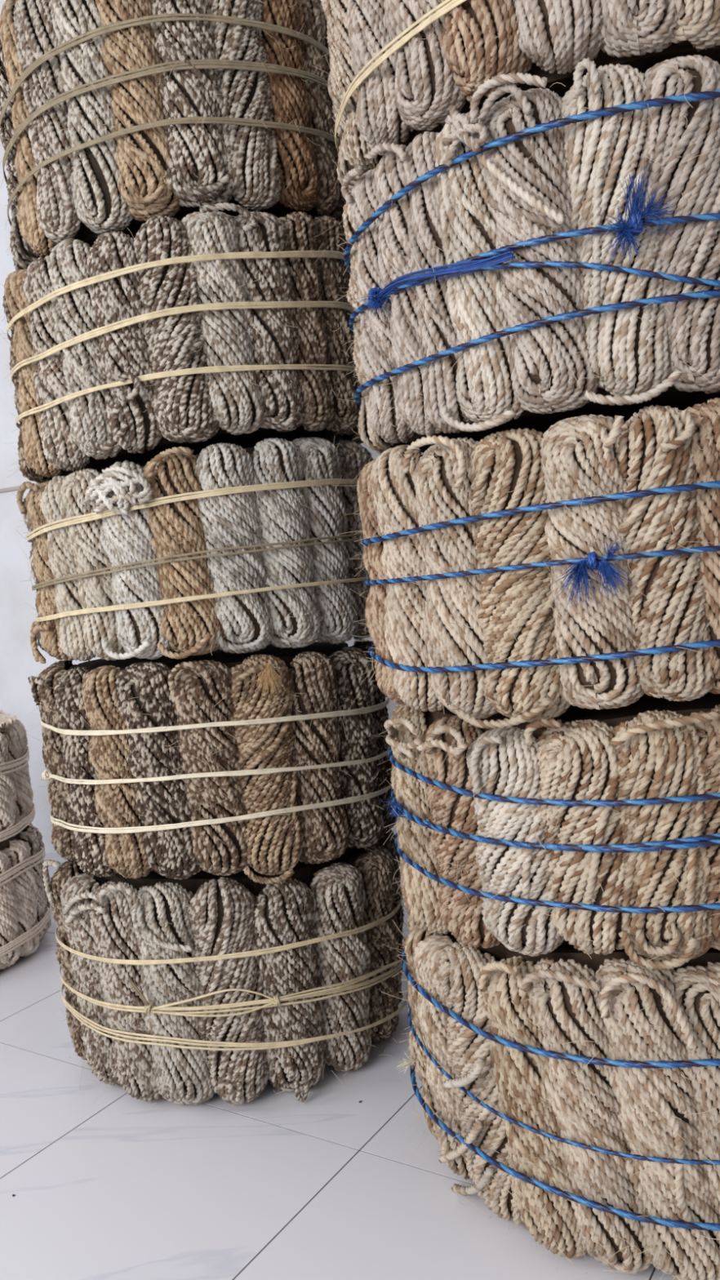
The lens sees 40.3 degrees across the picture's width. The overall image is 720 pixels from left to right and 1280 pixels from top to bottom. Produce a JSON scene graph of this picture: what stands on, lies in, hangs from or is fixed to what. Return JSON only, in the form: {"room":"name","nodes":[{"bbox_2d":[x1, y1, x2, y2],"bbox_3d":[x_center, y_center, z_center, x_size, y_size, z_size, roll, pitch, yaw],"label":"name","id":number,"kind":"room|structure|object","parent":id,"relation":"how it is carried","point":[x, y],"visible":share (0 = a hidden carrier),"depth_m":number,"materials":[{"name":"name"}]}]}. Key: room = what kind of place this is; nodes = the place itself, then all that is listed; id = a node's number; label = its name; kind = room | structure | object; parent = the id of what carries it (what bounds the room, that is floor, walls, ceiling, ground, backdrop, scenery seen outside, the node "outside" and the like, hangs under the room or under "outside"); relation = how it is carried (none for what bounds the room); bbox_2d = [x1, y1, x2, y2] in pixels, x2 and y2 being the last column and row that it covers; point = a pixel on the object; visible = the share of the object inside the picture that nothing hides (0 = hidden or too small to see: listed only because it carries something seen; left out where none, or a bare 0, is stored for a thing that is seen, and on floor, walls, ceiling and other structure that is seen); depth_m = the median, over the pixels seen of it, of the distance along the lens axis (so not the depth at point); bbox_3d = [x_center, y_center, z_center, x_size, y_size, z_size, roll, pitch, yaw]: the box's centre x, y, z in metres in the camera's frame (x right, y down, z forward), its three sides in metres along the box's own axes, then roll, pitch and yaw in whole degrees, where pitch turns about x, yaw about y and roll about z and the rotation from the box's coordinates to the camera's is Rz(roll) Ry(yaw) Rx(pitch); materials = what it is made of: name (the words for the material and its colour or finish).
{"room":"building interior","nodes":[
{"label":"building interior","id":0,"kind":"room"},
{"bbox_2d":[0,0,423,901],"bbox_3d":[0.453,-0.914,3.006,11.000,3.600,0.121,-2,5,32],"label":"wall","id":1,"kind":"structure","parent":0,"point":[18,663],"depth_m":4.22,"materials":[{"name":"paint"}]},
{"bbox_2d":[0,483,38,493],"bbox_3d":[0.435,-0.696,2.968,11.000,0.016,0.012,-2,5,32],"label":"trim","id":2,"kind":"structure","parent":1,"relation":"attached to","point":[14,488],"depth_m":4.18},
{"bbox_2d":[0,853,673,1279],"bbox_3d":[-0.579,1.094,1.683,9.119,0.041,8.400,-4,4,0],"label":"floor","id":3,"kind":"structure","parent":0,"point":[117,1185],"depth_m":1.88,"materials":[{"name":"grey tile"}]},
{"bbox_2d":[0,822,51,969],"bbox_3d":[-1.388,0.834,3.120,0.735,0.379,0.737,-3,5,18],"label":"bale","id":4,"kind":"object","parent":3,"relation":"on","point":[25,920],"visible":0.97,"depth_m":3.04},
{"bbox_2d":[0,709,35,842],"bbox_3d":[-1.432,0.454,3.095,0.730,0.371,0.726,-4,4,0],"label":"bale","id":5,"kind":"object","parent":4,"relation":"on","point":[17,807],"visible":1,"depth_m":3.11},
{"bbox_2d":[42,829,409,1105],"bbox_3d":[-0.309,0.726,2.456,0.893,0.531,0.828,-4,4,0],"label":"bale","id":6,"kind":"object","parent":3,"relation":"on","point":[187,991],"visible":0.99,"depth_m":2.12,"materials":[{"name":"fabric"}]},
{"bbox_2d":[27,639,396,884],"bbox_3d":[-0.343,0.257,2.405,0.833,0.487,0.843,0,6,43],"label":"bale","id":7,"kind":"object","parent":6,"relation":"on","point":[266,760],"visible":0.98,"depth_m":2.08,"materials":[{"name":"fabric"}]},
{"bbox_2d":[11,436,373,663],"bbox_3d":[-0.377,-0.211,2.366,0.836,0.470,0.848,0,6,44],"label":"bale","id":8,"kind":"object","parent":7,"relation":"on","point":[233,548],"visible":0.96,"depth_m":2.05,"materials":[{"name":"fabric"}]},
{"bbox_2d":[0,202,363,484],"bbox_3d":[-0.392,-0.657,2.335,0.853,0.528,0.844,0,6,44],"label":"bale","id":9,"kind":"object","parent":8,"relation":"on","point":[207,327],"visible":0.94,"depth_m":2.00,"materials":[{"name":"fabric"}]},
{"bbox_2d":[0,0,346,270],"bbox_3d":[-0.416,-1.128,2.300,0.818,0.532,0.842,-2,5,30],"label":"bale","id":10,"kind":"object","parent":9,"relation":"on","point":[116,115],"visible":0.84,"depth_m":1.99,"materials":[{"name":"fabric"}]},
{"bbox_2d":[382,915,719,1279],"bbox_3d":[0.588,0.706,1.893,1.038,0.536,1.034,-6,5,-21],"label":"bale","id":11,"kind":"object","parent":3,"relation":"on","point":[577,1094],"visible":0.91,"depth_m":1.51,"materials":[{"name":"fabric"}]},
{"bbox_2d":[377,692,719,970],"bbox_3d":[0.555,0.283,1.863,1.021,0.455,1.036,-5,4,-12],"label":"bale","id":12,"kind":"object","parent":11,"relation":"on","point":[597,831],"visible":0.97,"depth_m":1.48,"materials":[{"name":"beige fabric"}]},
{"bbox_2d":[332,397,719,728],"bbox_3d":[0.506,-0.148,1.839,1.090,0.460,1.038,-4,4,0],"label":"bale","id":13,"kind":"object","parent":12,"relation":"on","point":[522,575],"visible":1,"depth_m":1.45,"materials":[{"name":"beige fabric"}]},
{"bbox_2d":[336,54,719,454],"bbox_3d":[0.483,-0.613,1.799,1.073,0.503,1.039,-4,4,0],"label":"bale","id":14,"kind":"object","parent":13,"relation":"on","point":[537,260],"visible":1,"depth_m":1.40,"materials":[{"name":"beige fabric"}]},
{"bbox_2d":[313,0,719,194],"bbox_3d":[0.441,-1.091,1.763,1.040,0.500,1.027,-5,4,-15],"label":"bale","id":15,"kind":"object","parent":14,"relation":"on","point":[397,68],"visible":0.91,"depth_m":1.44,"materials":[{"name":"fabric"}]}
]}

